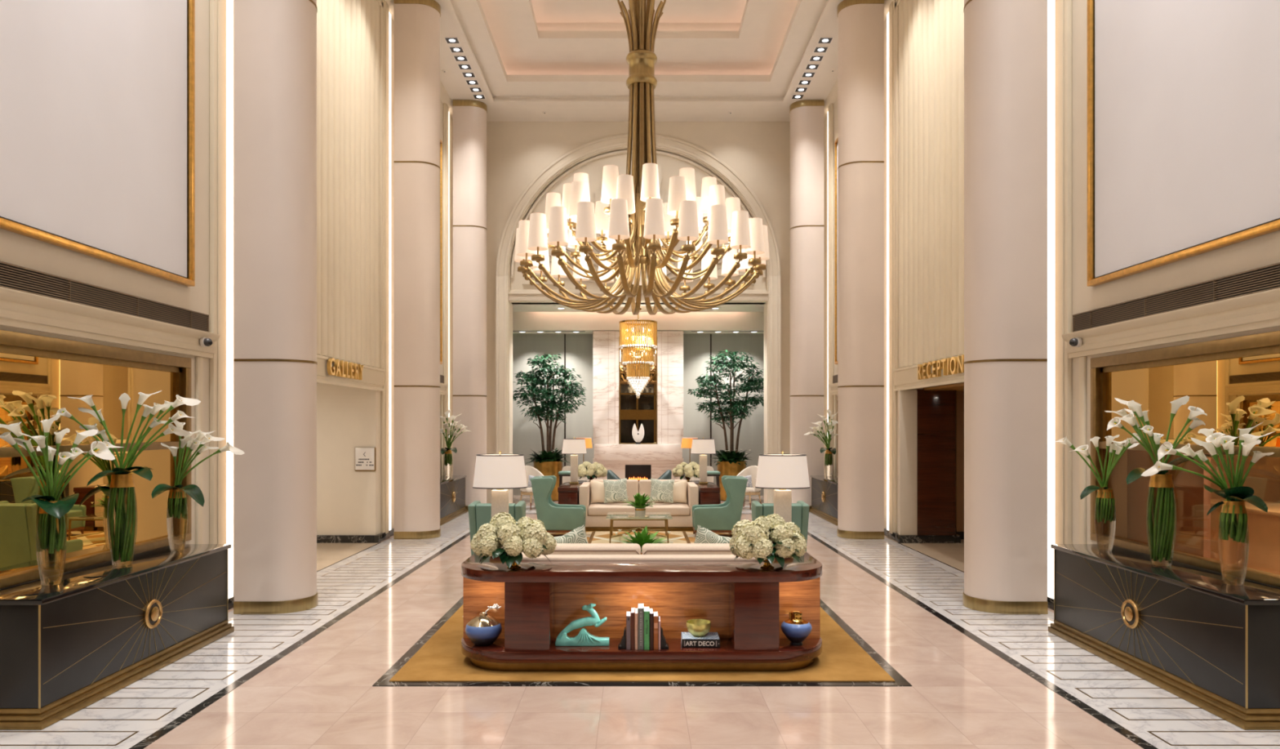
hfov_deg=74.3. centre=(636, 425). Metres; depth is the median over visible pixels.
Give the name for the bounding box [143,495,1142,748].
floor
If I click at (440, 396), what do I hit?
window
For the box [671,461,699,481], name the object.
hydrangea arrangement
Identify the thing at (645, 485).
cushion
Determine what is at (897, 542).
trim
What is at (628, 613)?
book
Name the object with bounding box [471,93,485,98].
recessed light
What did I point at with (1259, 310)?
trim
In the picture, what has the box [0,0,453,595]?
wall
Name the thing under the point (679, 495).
pillow
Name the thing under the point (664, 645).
bookend
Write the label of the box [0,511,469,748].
floor border
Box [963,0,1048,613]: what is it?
column
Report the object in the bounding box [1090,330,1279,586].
window
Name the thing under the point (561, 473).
stool
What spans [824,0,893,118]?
trim
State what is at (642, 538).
potted plant
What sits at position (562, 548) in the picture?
cushion
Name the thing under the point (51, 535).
flower vase
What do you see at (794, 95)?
recessed light
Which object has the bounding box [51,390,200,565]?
flower vase
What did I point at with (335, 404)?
wall
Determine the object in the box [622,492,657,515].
potted plant
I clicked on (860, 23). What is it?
column
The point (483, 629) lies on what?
ceramic jar
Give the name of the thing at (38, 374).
window
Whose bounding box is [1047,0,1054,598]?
light strip
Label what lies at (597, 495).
pillow
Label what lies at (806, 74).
recessed light
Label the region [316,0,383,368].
wall panel
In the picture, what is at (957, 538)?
baseboard
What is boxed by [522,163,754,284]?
trim
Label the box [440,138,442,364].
painting
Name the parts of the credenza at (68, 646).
handle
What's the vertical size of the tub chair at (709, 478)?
1.022 m
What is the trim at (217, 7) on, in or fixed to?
attached to the wall at (17, 249)
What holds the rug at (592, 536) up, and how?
on the carpet at (441, 658)
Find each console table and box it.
[461,551,822,671]
[557,481,719,504]
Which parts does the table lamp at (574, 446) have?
lamp shade, shade trim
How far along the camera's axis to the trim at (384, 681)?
6.54 m
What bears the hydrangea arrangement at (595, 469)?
on the console table at (568, 494)
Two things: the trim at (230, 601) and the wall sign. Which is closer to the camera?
the trim at (230, 601)
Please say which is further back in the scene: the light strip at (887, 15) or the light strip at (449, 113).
the light strip at (449, 113)
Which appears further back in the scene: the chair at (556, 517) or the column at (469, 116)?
the column at (469, 116)
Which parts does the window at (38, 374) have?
pane, pane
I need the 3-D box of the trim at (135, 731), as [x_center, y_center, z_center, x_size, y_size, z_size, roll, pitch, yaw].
[-3.712,1.996,11.078,0.930,0.002,18.903,0,0,0]
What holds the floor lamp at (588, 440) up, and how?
on the floor at (321, 694)
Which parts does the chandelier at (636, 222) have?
lamp shade, lamp shade, lamp shade, lamp shade, lamp shade, lamp shade, lamp shade, lamp shade, lamp shade, arm, lamp shade, arm, arm, arm, lamp shade, lamp shade, lamp shade, arm, lamp shade, arm, arm, arm, arm, arm, arm, lamp shade, arm, arm, lamp shade, arm, lamp shade, arm, arm, lamp shade, arm, arm, lamp shade, arm, rod, arm, lamp shade, rod, rod, arm, rod, arm, rod, arm, rod, rod, lamp shade, rod, rod, arm, rod, arm, rod, lamp shade, rod, arm, lamp shade, rod, rod, rod, arm, lamp shade, arm, arm, arm, lamp shade, arm, lamp shade, arm, arm, arm, arm, lamp shade, arm, arm, lamp shade, lamp shade, arm, arm, lamp shade, arm, arm, lamp shade, arm, lamp shade, lamp shade, arm, arm, lamp shade, arm, lamp shade, lamp shade, lamp shade, lamp shade, lamp shade, lamp shade, lamp shade, lamp shade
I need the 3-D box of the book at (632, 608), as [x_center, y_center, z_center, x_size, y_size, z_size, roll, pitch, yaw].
[-0.031,1.657,6.901,0.028,0.300,0.202,0,0,0]
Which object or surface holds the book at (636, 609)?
on the console table at (748, 604)
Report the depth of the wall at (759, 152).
21.00 m
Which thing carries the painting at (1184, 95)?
attached to the wall at (1261, 251)
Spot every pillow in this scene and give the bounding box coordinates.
[527,475,542,487]
[553,524,587,542]
[590,480,613,503]
[603,477,628,502]
[649,477,674,502]
[663,480,687,503]
[693,524,731,542]
[737,475,752,487]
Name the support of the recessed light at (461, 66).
in the ceiling at (522, 49)
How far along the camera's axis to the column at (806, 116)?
19.60 m
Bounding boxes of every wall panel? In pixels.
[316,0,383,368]
[894,0,964,368]
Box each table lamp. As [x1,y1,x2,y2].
[472,450,527,547]
[561,436,586,484]
[690,436,715,484]
[755,450,809,522]
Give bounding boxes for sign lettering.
[326,357,364,379]
[917,354,964,379]
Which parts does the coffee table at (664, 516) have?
leg, glass, frame, leg, leg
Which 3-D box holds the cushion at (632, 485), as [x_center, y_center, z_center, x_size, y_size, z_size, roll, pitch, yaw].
[-0.441,1.302,16.767,0.957,0.455,0.225,0,0,0]
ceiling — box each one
[435,0,843,121]
[511,302,764,333]
[923,382,964,391]
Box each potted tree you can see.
[512,353,586,501]
[687,350,764,501]
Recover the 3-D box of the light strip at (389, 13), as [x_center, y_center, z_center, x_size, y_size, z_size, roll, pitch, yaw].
[-4.444,-2.815,15.165,0.015,9.390,0.200,0,0,0]
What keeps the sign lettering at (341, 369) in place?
attached to the wall at (17, 249)
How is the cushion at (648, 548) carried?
on the sofa at (563, 551)
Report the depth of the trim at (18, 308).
7.06 m
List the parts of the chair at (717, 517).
rail, panel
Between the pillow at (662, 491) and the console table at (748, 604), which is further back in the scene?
the pillow at (662, 491)
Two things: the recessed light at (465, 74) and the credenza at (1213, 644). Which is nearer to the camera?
the credenza at (1213, 644)
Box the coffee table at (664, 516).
[605,511,672,542]
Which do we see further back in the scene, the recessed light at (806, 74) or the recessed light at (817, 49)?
the recessed light at (806, 74)
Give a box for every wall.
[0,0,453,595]
[316,382,355,534]
[486,121,790,502]
[512,333,764,495]
[824,0,1279,587]
[924,382,1279,531]
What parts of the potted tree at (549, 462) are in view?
crown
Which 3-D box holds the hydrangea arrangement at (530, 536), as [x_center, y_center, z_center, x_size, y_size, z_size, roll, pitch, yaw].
[-1.006,0.939,6.921,0.636,0.457,0.583,0,0,-29]
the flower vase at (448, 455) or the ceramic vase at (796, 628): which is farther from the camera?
the flower vase at (448, 455)
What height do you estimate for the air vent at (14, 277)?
0.190 m
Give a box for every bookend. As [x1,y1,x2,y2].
[617,626,626,648]
[660,626,668,648]
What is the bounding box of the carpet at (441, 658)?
[389,530,894,681]
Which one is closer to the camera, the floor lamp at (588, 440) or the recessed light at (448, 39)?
the recessed light at (448, 39)
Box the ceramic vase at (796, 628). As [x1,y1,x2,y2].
[780,610,812,645]
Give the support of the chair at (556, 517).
on the rug at (592, 536)
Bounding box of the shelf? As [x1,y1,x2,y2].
[461,636,822,662]
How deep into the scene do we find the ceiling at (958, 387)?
13.62 m
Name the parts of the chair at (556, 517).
rail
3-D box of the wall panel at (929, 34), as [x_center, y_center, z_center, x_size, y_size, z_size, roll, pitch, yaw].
[4.508,-4.160,12.310,0.070,6.360,4.660,0,0,0]
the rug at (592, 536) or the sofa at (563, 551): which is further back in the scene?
the rug at (592, 536)
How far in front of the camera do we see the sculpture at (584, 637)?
6.91 m
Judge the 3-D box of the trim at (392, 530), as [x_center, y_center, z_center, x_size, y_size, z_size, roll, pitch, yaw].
[-4.441,1.940,15.245,0.029,0.120,0.410,0,0,0]
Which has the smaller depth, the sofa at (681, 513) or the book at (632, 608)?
the book at (632, 608)
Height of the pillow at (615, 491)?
0.486 m
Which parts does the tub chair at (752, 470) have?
backrest, seat, seat rail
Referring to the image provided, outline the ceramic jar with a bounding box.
[465,603,502,645]
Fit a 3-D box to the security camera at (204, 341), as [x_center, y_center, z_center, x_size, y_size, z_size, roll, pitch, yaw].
[-4.318,-0.840,8.500,0.107,0.100,0.100,0,0,0]
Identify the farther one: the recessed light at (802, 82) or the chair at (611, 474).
the chair at (611, 474)
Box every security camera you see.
[200,337,212,346]
[1069,337,1081,346]
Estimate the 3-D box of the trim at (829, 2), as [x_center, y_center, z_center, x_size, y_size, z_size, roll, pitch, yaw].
[0.043,-7.550,12.200,6.920,0.040,15.020,0,0,0]
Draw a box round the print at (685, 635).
[681,631,719,639]
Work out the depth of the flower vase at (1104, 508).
7.71 m
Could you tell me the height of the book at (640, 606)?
0.337 m
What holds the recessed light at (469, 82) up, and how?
in the ceiling at (522, 49)
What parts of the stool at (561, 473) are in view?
seat frame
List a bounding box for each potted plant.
[614,525,672,554]
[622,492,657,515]
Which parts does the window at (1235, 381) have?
pane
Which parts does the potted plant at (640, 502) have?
pot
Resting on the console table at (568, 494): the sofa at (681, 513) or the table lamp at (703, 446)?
the table lamp at (703, 446)
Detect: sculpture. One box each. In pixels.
[555,603,609,645]
[631,422,644,444]
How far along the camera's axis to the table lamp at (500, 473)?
7.52 m
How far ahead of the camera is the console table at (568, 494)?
15.91 m
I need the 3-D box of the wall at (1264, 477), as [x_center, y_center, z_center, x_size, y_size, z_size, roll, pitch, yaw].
[6.868,0.525,10.050,3.950,2.950,10.100,0,0,0]
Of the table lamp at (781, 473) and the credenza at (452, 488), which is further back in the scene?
the credenza at (452, 488)
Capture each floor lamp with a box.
[575,437,592,462]
[680,437,697,462]
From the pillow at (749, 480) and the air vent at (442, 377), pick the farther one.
the pillow at (749, 480)
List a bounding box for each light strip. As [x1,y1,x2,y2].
[226,0,233,598]
[389,13,391,529]
[448,112,449,435]
[827,111,828,422]
[886,12,888,529]
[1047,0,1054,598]
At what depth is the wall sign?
14.38 m
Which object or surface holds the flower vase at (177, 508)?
on the credenza at (68, 646)
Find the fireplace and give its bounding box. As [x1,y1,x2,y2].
[592,330,683,481]
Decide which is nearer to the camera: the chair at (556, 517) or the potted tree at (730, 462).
the chair at (556, 517)
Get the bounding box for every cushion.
[550,542,640,554]
[587,502,689,515]
[590,479,638,502]
[639,479,687,502]
[641,542,733,554]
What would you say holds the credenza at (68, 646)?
on the floor at (321, 694)
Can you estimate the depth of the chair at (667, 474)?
20.09 m
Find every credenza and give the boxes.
[0,543,234,729]
[440,475,467,525]
[809,475,837,525]
[1048,543,1279,729]
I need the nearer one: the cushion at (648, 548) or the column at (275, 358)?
the cushion at (648, 548)
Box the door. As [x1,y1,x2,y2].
[916,389,956,534]
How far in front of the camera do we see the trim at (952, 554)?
13.38 m
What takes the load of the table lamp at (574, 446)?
on the console table at (568, 494)
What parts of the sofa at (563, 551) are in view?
arm, frame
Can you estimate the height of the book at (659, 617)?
0.230 m
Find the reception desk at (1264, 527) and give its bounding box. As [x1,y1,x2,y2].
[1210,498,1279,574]
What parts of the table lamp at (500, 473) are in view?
lamp shade, shade trim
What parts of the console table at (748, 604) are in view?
panel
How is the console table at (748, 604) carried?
on the carpet at (441, 658)
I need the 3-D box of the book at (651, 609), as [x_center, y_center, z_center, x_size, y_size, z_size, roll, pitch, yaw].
[0.121,1.660,6.907,0.028,0.293,0.214,0,0,0]
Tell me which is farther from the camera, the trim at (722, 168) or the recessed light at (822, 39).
the trim at (722, 168)
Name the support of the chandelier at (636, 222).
hanging from the ceiling at (522, 49)
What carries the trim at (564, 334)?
attached to the wall at (526, 437)
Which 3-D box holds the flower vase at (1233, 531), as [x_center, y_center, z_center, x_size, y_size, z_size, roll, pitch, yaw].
[4.060,0.559,6.028,0.808,1.171,0.442,0,0,0]
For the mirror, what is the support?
attached to the fireplace
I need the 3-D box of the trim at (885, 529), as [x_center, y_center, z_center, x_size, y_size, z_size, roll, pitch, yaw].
[4.527,1.940,15.245,0.029,0.120,0.410,0,0,0]
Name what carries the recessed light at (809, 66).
in the ceiling at (522, 49)
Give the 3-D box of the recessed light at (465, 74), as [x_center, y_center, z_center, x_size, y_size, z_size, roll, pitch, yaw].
[-3.617,-7.551,18.185,0.270,0.016,0.270,0,0,0]
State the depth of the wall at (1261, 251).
8.56 m
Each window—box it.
[0,329,191,588]
[440,395,440,475]
[836,395,837,475]
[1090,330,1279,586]
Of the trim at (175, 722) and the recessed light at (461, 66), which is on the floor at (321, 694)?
the trim at (175, 722)
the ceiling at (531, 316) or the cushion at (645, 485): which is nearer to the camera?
the cushion at (645, 485)
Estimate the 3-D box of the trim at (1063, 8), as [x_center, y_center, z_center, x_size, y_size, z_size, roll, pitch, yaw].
[4.511,-2.780,14.160,0.065,9.560,11.280,0,0,0]
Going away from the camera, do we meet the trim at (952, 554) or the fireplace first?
the trim at (952, 554)
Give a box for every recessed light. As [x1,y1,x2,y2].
[444,36,460,43]
[448,46,464,53]
[453,55,468,61]
[457,63,472,69]
[461,71,475,77]
[465,79,479,84]
[468,87,483,92]
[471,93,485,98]
[791,93,804,98]
[794,87,808,92]
[797,79,812,84]
[800,71,816,77]
[804,63,820,69]
[808,55,824,61]
[813,46,828,53]
[817,36,833,43]
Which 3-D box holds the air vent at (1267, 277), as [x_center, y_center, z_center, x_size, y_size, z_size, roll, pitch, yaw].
[4.528,-1.050,5.870,0.030,0.190,5.740,0,0,0]
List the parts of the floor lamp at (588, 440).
lamp shade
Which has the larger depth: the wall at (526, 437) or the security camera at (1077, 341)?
the wall at (526, 437)
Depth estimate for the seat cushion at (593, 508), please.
15.86 m
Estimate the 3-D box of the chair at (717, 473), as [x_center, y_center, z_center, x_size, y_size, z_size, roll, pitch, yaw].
[1.723,1.533,19.750,0.468,0.926,0.428,0,0,0]
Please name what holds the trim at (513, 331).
attached to the ceiling at (531, 316)
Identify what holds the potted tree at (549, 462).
on the floor at (321, 694)
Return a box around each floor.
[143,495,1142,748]
[808,511,1279,748]
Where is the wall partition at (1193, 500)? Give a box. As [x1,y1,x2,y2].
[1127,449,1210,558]
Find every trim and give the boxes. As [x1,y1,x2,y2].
[0,286,448,395]
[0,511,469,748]
[0,515,468,745]
[128,532,470,748]
[195,0,448,543]
[227,595,234,609]
[316,534,964,571]
[316,542,381,571]
[372,595,911,686]
[384,0,453,119]
[389,528,394,536]
[444,0,834,102]
[495,133,780,502]
[512,330,764,331]
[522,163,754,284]
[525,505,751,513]
[564,333,711,466]
[807,532,1157,748]
[808,515,1279,745]
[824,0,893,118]
[828,0,1086,543]
[828,288,1279,395]
[884,528,887,536]
[897,542,964,572]
[898,390,917,534]
[1047,595,1053,609]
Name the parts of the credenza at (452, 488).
handle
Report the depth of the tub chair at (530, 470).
20.57 m
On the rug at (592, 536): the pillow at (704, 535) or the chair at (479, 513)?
the chair at (479, 513)
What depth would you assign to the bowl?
6.91 m
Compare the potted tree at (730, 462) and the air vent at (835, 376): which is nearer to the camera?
the air vent at (835, 376)
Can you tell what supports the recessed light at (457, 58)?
in the ceiling at (522, 49)
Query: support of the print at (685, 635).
on the book at (711, 639)
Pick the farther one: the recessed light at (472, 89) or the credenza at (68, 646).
the recessed light at (472, 89)
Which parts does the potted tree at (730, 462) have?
crown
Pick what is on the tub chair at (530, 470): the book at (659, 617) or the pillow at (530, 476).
the pillow at (530, 476)
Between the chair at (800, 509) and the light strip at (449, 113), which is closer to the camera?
the chair at (800, 509)
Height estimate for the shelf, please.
0.093 m
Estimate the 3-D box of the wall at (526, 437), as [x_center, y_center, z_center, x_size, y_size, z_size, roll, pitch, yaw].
[0.043,-0.600,24.275,9.200,5.200,0.250,0,0,0]
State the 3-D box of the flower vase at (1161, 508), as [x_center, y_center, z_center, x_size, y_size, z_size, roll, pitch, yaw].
[4.245,0.453,6.777,0.852,1.384,0.587,0,0,26]
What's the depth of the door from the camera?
14.40 m
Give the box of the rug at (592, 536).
[462,531,732,617]
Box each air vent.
[0,260,208,332]
[440,374,444,382]
[832,374,837,383]
[1072,262,1279,332]
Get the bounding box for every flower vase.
[0,413,124,585]
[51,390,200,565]
[151,417,244,550]
[440,409,469,476]
[804,408,837,476]
[1048,432,1142,550]
[1104,395,1226,565]
[1141,422,1275,585]
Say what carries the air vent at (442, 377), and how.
in the wall at (17, 249)
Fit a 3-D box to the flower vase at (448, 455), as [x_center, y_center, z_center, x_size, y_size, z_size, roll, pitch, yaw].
[-4.122,0.397,18.889,0.818,1.496,0.519,0,0,29]
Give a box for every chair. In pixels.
[467,500,525,555]
[520,465,544,509]
[529,475,586,532]
[561,466,589,483]
[606,469,620,479]
[657,469,671,479]
[689,466,714,482]
[692,475,748,537]
[736,465,761,509]
[751,500,809,551]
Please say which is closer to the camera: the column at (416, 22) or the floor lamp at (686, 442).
the column at (416, 22)
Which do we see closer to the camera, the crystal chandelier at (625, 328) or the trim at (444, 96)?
the trim at (444, 96)
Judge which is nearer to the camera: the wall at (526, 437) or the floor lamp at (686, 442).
the floor lamp at (686, 442)
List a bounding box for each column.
[233,0,317,613]
[393,0,440,538]
[453,99,487,511]
[789,99,824,511]
[837,0,884,538]
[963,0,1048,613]
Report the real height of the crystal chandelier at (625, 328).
2.321 m
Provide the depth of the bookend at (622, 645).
6.82 m
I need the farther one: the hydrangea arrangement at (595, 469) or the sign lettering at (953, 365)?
the hydrangea arrangement at (595, 469)
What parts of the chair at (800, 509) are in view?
panel, backrest, panel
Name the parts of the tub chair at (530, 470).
seat rail, seat, backrest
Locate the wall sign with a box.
[355,447,376,471]
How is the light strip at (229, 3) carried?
attached to the wall at (17, 249)
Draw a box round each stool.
[558,471,570,485]
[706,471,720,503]
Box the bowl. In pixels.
[685,618,711,636]
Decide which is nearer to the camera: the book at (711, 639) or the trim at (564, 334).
the book at (711, 639)
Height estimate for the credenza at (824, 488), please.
0.850 m
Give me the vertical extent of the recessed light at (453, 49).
0.016 m
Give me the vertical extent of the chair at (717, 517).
1.067 m
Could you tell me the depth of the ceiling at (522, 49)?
18.23 m
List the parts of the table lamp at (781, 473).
lamp shade, shade trim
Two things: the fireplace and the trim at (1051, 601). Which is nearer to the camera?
the trim at (1051, 601)
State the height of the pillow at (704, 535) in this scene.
0.568 m
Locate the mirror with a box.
[618,336,657,444]
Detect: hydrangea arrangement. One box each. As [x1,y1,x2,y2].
[470,511,556,568]
[577,461,607,481]
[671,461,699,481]
[728,513,806,568]
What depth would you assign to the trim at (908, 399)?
14.38 m
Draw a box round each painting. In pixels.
[0,0,195,286]
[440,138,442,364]
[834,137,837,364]
[1087,0,1279,286]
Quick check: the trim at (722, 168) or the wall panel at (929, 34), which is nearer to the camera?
the wall panel at (929, 34)
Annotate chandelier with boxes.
[514,0,769,315]
[618,307,657,395]
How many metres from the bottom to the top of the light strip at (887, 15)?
9.390 m
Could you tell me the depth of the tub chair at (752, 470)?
20.53 m
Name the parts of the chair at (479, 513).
panel, backrest, panel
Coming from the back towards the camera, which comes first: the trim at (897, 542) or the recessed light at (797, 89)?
the recessed light at (797, 89)
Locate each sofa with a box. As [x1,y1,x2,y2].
[521,542,756,559]
[578,479,698,530]
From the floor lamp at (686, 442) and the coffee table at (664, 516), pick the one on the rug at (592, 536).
the coffee table at (664, 516)
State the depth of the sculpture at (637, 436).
23.13 m
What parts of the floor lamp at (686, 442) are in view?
lamp shade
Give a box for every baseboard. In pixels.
[316,530,390,542]
[887,529,964,542]
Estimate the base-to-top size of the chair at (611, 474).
0.932 m
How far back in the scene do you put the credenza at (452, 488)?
18.08 m
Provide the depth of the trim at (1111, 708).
7.78 m
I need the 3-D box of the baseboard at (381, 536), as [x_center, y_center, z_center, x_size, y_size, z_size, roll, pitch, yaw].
[-6.477,1.935,14.710,4.160,0.130,0.680,0,0,0]
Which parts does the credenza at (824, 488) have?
handle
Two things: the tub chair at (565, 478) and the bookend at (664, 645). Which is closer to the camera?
the bookend at (664, 645)
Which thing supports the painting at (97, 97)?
attached to the wall at (17, 249)
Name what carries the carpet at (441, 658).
on the floor at (321, 694)
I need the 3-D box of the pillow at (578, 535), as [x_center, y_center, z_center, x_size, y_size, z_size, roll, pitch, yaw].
[-0.657,1.220,8.046,0.584,0.568,0.212,0,0,-7]
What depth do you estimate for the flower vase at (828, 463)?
18.88 m
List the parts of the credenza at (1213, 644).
handle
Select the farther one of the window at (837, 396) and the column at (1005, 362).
the window at (837, 396)
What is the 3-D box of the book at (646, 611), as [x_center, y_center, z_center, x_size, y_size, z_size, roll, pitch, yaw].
[0.082,1.651,6.901,0.044,0.311,0.203,0,0,0]
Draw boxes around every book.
[626,610,631,649]
[631,607,634,649]
[635,608,637,649]
[637,603,644,649]
[644,606,649,649]
[649,607,653,649]
[653,610,657,649]
[657,615,660,649]
[680,631,719,648]
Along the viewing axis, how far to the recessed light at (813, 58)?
17.37 m
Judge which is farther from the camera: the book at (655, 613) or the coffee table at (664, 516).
the coffee table at (664, 516)
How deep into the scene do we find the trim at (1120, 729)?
6.99 m
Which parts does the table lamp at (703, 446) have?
lamp shade, shade trim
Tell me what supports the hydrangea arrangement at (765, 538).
on the console table at (748, 604)

